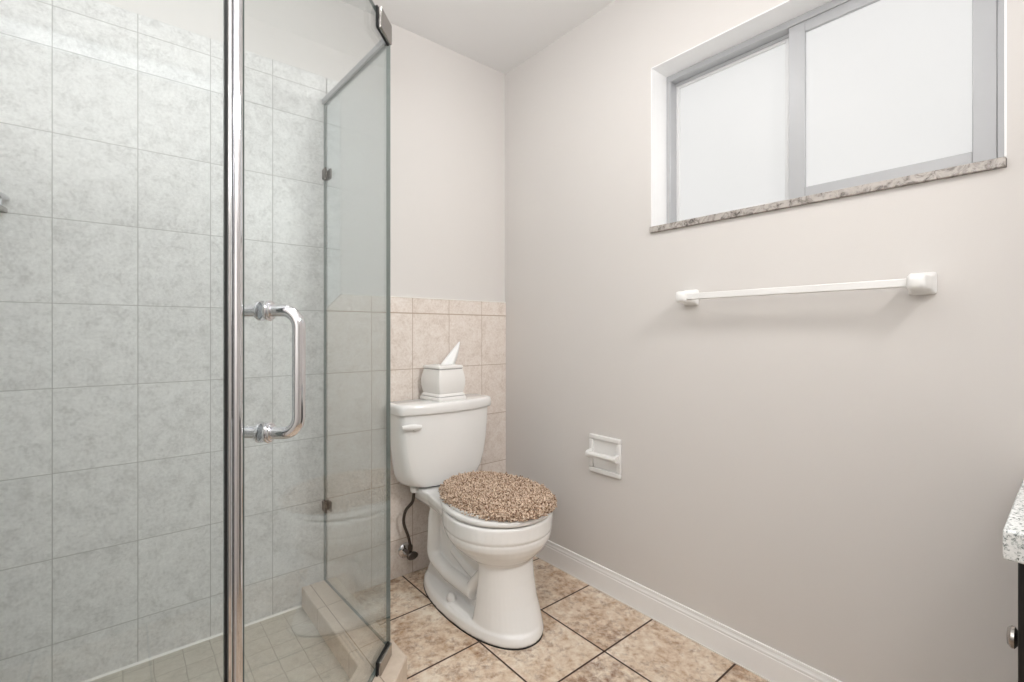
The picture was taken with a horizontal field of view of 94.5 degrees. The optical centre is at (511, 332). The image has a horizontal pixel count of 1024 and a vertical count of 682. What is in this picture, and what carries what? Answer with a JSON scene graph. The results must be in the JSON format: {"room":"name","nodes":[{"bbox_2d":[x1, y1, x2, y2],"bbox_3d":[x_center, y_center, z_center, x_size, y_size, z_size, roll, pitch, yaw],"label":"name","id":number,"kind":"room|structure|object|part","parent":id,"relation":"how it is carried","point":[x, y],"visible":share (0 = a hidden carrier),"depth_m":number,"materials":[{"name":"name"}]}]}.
{"room":"bathroom","nodes":[
{"label":"bathroom","id":0,"kind":"room"},
{"bbox_2d":[0,0,505,681],"bbox_3d":[-0.768,-0.138,1.939,2.325,2.440,0.112,0,0,-40],"label":"wall","id":1,"kind":"structure","parent":0,"point":[111,111],"depth_m":1.61,"materials":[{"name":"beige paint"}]},
{"bbox_3d":[-0.721,-0.560,1.912,0.058,0.920,0.009,0,0,-40],"label":"bullnose trim","id":2,"kind":"part","parent":1,"relation":"part of","materials":[{"name":"tile"}]},
{"bbox_2d":[398,487,417,559],"bbox_3d":[-0.443,0.833,2.061,0.079,0.343,0.117,0,0,-40],"label":"water supply valve","id":3,"kind":"object","parent":1,"relation":"attached to","point":[405,550],"visible":1,"depth_m":2.05,"materials":[{"name":"silver metal"}]},
{"bbox_3d":[-0.433,0.970,2.056,0.052,0.034,0.013,0,0,-40],"label":"valve handle","id":4,"kind":"part","parent":3,"relation":"part of","materials":[{"name":"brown metal"}]},
{"bbox_2d":[82,556,768,681],"bbox_3d":[-0.017,1.127,0.919,2.175,0.150,2.620,0,0,-40],"label":"floor","id":5,"kind":"structure","parent":0,"point":[589,635],"depth_m":1.60,"materials":[{"name":"tile"}]},
{"bbox_2d":[302,577,406,681],"bbox_3d":[-0.610,1.033,1.127,0.525,0.098,1.546,0,0,5],"label":"shower curb","id":6,"kind":"object","parent":5,"relation":"on","point":[352,642],"visible":0.84,"depth_m":1.56,"materials":[{"name":"tile"}]},
{"bbox_2d":[223,0,242,681],"bbox_3d":[-0.659,0.032,0.593,0.567,1.905,0.022,0,0,-40],"label":"shower door frame","id":7,"kind":"structure","parent":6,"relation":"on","point":[232,9],"depth_m":0.76,"materials":[{"name":"silver metal"}]},
{"bbox_3d":[-0.666,0.031,0.580,0.539,1.904,0.010,0,0,-40],"label":"glass pane","id":8,"kind":"part","parent":7,"relation":"part of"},
{"bbox_3d":[-0.446,0.032,0.769,0.015,1.905,0.015,0,0,-40],"label":"strike post","id":9,"kind":"part","parent":7,"relation":"part of","materials":[{"name":"silver metal"}]},
{"bbox_2d":[243,0,391,681],"bbox_3d":[-0.386,0.024,1.123,0.148,1.920,0.692,0,0,11],"label":"shower door","id":10,"kind":"structure","parent":6,"relation":"on","point":[268,310],"depth_m":0.84,"materials":[{"name":"clear glass"}]},
{"bbox_2d":[252,300,264,320],"bbox_3d":[-0.452,-0.039,0.847,0.010,0.037,0.037,0,0,5],"label":"washer","id":11,"kind":"object","parent":10,"relation":"in","point":[258,309],"depth_m":0.84,"materials":[{"name":"silver metal"}]},
{"bbox_2d":[252,422,265,442],"bbox_3d":[-0.452,0.179,0.847,0.010,0.037,0.037,0,0,5],"label":"washer","id":12,"kind":"object","parent":10,"relation":"in","point":[258,431],"depth_m":0.83,"materials":[{"name":"silver metal"}]},
{"bbox_2d":[262,422,275,442],"bbox_3d":[-0.431,0.179,0.846,0.010,0.037,0.037,0,0,5],"label":"washer","id":13,"kind":"object","parent":10,"relation":"in","point":[268,429],"depth_m":0.83,"materials":[{"name":"silver metal"}]},
{"bbox_2d":[262,300,275,320],"bbox_3d":[-0.431,-0.039,0.846,0.010,0.037,0.037,0,0,5],"label":"washer","id":14,"kind":"object","parent":10,"relation":"in","point":[268,307],"depth_m":0.83,"materials":[{"name":"silver metal"}]},
{"bbox_3d":[-0.442,0.070,0.846,0.148,0.240,0.022,0,0,5],"label":"pull handle","id":15,"kind":"part","parent":10,"relation":"part of","materials":[{"name":"silver metal"}]},
{"bbox_2d":[322,38,386,643],"bbox_3d":[-0.568,0.028,1.685,0.026,1.910,0.535,0,0,-41],"label":"glass panel","id":16,"kind":"object","parent":6,"relation":"on","point":[380,47],"visible":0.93,"depth_m":1.75,"materials":[{"name":"glass"}]},
{"bbox_3d":[-0.568,-0.917,1.685,0.022,0.020,0.535,0,0,-42],"label":"header rail","id":17,"kind":"part","parent":16,"relation":"part of","materials":[{"name":"metal"}]},
{"bbox_2d":[390,393,551,649],"bbox_3d":[-0.137,0.690,1.901,0.478,0.785,0.692,0,0,-40],"label":"toilet","id":18,"kind":"object","parent":5,"relation":"on","point":[479,575],"visible":0.9,"depth_m":1.82,"materials":[{"name":"white ceramic"}]},
{"bbox_3d":[-0.412,0.391,1.934,0.084,0.033,0.028,0,0,-28],"label":"flush lever","id":19,"kind":"part","parent":18,"relation":"part of","materials":[{"name":"white plastic"}]},
{"bbox_3d":[-0.304,0.500,2.102,0.450,0.319,0.163,0,0,-40],"label":"tank","id":20,"kind":"part","parent":18,"relation":"part of","materials":[{"name":"white ceramic"}]},
{"bbox_3d":[-0.301,0.320,2.099,0.478,0.045,0.179,0,0,-40],"label":"tank lid","id":21,"kind":"part","parent":18,"relation":"part of","materials":[{"name":"white ceramic"}]},
{"bbox_2d":[420,364,465,401],"bbox_3d":[-0.309,0.220,2.122,0.150,0.153,0.150,0,0,-44],"label":"tissue box cover","id":22,"kind":"object","parent":18,"relation":"on","point":[440,383],"visible":0.99,"depth_m":2.07,"materials":[{"name":"white ceramic"}]},
{"bbox_2d":[441,342,459,364],"bbox_3d":[-0.279,0.096,2.147,0.107,0.109,0.021,0,0,-40],"label":"tissue","id":23,"kind":"object","parent":22,"relation":"on","point":[451,358],"visible":0.87,"depth_m":2.15,"materials":[{"name":"white paper"}]},
{"bbox_3d":[-0.068,0.634,1.817,0.364,0.014,0.450,0,0,-40],"label":"seat lid","id":24,"kind":"part","parent":18,"relation":"part of","materials":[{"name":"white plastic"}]},
{"bbox_3d":[-0.132,0.873,1.895,0.394,0.413,0.672,0,0,-40],"label":"bowl","id":25,"kind":"part","parent":18,"relation":"part of","materials":[{"name":"white ceramic"}]},
{"bbox_3d":[-0.068,0.652,1.817,0.388,0.020,0.474,0,0,-40],"label":"seat","id":26,"kind":"part","parent":18,"relation":"part of","materials":[{"name":"white plastic"}]},
{"bbox_2d":[438,470,556,521],"bbox_3d":[-0.065,0.609,1.829,0.394,0.061,0.538,0,0,-40],"label":"lid cover","id":27,"kind":"object","parent":18,"relation":"on","point":[499,496],"visible":1,"depth_m":1.73,"materials":[{"name":"brown fabric"}]},
{"bbox_2d":[1003,479,1023,681],"bbox_3d":[1.120,0.687,0.664,0.552,0.790,0.572,0,0,-40],"label":"vanity","id":28,"kind":"object","parent":5,"relation":"on","point":[1013,531],"visible":1,"depth_m":0.71,"materials":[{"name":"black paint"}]},
{"bbox_3d":[0.833,0.506,0.784,0.035,0.035,0.020,0,0,-40],"label":"knob","id":29,"kind":"part","parent":28,"relation":"part of","materials":[{"name":"silver metal"}]},
{"bbox_2d":[1003,479,1023,563],"bbox_3d":[1.121,0.315,0.661,0.552,0.045,0.566,0,0,-40],"label":"countertop","id":30,"kind":"structure","parent":28,"relation":"on","point":[1013,531],"depth_m":0.70,"materials":[{"name":"stone"}]},
{"bbox_3d":[0.963,0.494,0.868,0.518,0.304,0.018,0,0,-40],"label":"drawer","id":31,"kind":"part","parent":28,"relation":"part of","materials":[{"name":"black paint"}]},
{"bbox_2d":[341,0,614,73],"bbox_3d":[0.041,-1.408,0.967,2.325,0.100,2.620,0,0,-40],"label":"ceiling","id":32,"kind":"structure","parent":0,"point":[500,35],"depth_m":2.07,"materials":[{"name":"paint"}]},
{"bbox_2d":[505,0,1023,681],"bbox_3d":[0.836,-0.138,1.633,0.250,2.440,2.428,0,0,-40],"label":"wall","id":33,"kind":"structure","parent":0,"point":[832,481],"depth_m":1.48,"materials":[{"name":"beige paint"}]},
{"bbox_2d":[585,433,621,478],"bbox_3d":[0.375,0.512,1.959,0.042,0.160,0.164,0,0,-40],"label":"paper holder","id":34,"kind":"object","parent":33,"relation":"attached to","point":[605,453],"visible":1,"depth_m":1.96,"materials":[{"name":"white ceramic"}]},
{"bbox_3d":[0.390,0.512,1.972,0.002,0.120,0.124,0,0,-40],"label":"plate","id":35,"kind":"part","parent":34,"relation":"part of","materials":[{"name":"white ceramic"}]},
{"bbox_3d":[0.417,0.512,1.902,0.031,0.033,0.014,0,0,-40],"label":"roller arm","id":36,"kind":"part","parent":34,"relation":"part of","materials":[{"name":"white ceramic"}]},
{"bbox_2d":[535,540,841,681],"bbox_3d":[0.738,1.031,1.546,0.012,0.102,2.418,0,0,-40],"label":"baseboard","id":37,"kind":"structure","parent":33,"relation":"attached to","point":[770,664],"depth_m":1.68,"materials":[{"name":"white paint"}]},
{"bbox_2d":[676,272,936,305],"bbox_3d":[0.806,-0.123,1.411,0.081,0.056,0.683,0,0,-40],"label":"towel bar","id":38,"kind":"object","parent":33,"relation":"attached to","point":[925,283],"visible":1,"depth_m":1.29,"materials":[{"name":"white plastic"}]},
{"bbox_3d":[0.606,-0.123,1.651,0.081,0.056,0.056,0,0,-40],"label":"post","id":39,"kind":"part","parent":38,"relation":"part of","materials":[{"name":"white plastic"}]},
{"bbox_3d":[0.793,-0.123,1.399,0.021,0.021,0.591,0,0,-40],"label":"rail","id":40,"kind":"part","parent":38,"relation":"part of","materials":[{"name":"white plastic"}]},
{"bbox_3d":[1.006,-0.123,1.169,0.081,0.056,0.056,0,0,-40],"label":"post","id":41,"kind":"part","parent":38,"relation":"part of","materials":[{"name":"white ceramic"}]},
{"bbox_2d":[650,0,1006,232],"bbox_3d":[0.903,-0.694,1.504,0.212,0.630,0.940,0,0,-40],"label":"window","id":42,"kind":"structure","parent":33,"relation":"in","point":[798,102],"depth_m":1.45,"materials":[{"name":"white glass"}]},
{"bbox_3d":[0.803,-0.703,1.711,0.022,0.560,0.449,0,0,-40],"label":"sash","id":43,"kind":"part","parent":42,"relation":"part of","materials":[{"name":"glass"}]},
{"bbox_3d":[0.791,-0.703,1.725,0.006,0.521,0.386,0,0,-40],"label":"pane","id":44,"kind":"part","parent":42,"relation":"part of","materials":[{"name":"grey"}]},
{"bbox_3d":[0.890,-0.390,1.493,0.177,0.022,0.939,0,0,-40],"label":"sill","id":45,"kind":"part","parent":42,"relation":"part of","materials":[{"name":"stone"}]},
{"bbox_3d":[1.056,-0.704,1.355,0.006,0.492,0.381,0,0,-40],"label":"pane","id":46,"kind":"part","parent":42,"relation":"part of","materials":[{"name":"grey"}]},
{"bbox_3d":[1.055,-0.703,1.356,0.026,0.560,0.472,0,0,-40],"label":"sash","id":47,"kind":"part","parent":42,"relation":"part of","materials":[{"name":"glass"}]},
{"bbox_3d":[-0.817,-0.138,0.259,0.102,2.440,2.427,0,0,-40],"label":"wall","id":48,"kind":"structure","parent":0,"visible":0},
{"bbox_2d":[0,192,10,212],"bbox_3d":[-1.423,-0.359,1.206,0.178,0.046,0.178,0,0,-40],"label":"corner shelf","id":49,"kind":"object","parent":48,"relation":"attached to","point":[5,197],"visible":1,"depth_m":1.30,"materials":[{"name":"white ceramic"}]},
{"bbox_2d":[0,205,7,212],"bbox_3d":[-1.427,-0.341,1.207,0.172,0.011,0.172,0,0,-40],"label":"tray","id":50,"kind":"object","parent":49,"relation":"on","point":[2,209],"depth_m":1.31,"materials":[{"name":"white ceramic"}]},
{"bbox_3d":[-1.402,-0.375,1.204,0.062,0.014,0.251,0,0,5],"label":"guard rail","id":51,"kind":"part","parent":49,"relation":"part of","materials":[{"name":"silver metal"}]}
]}

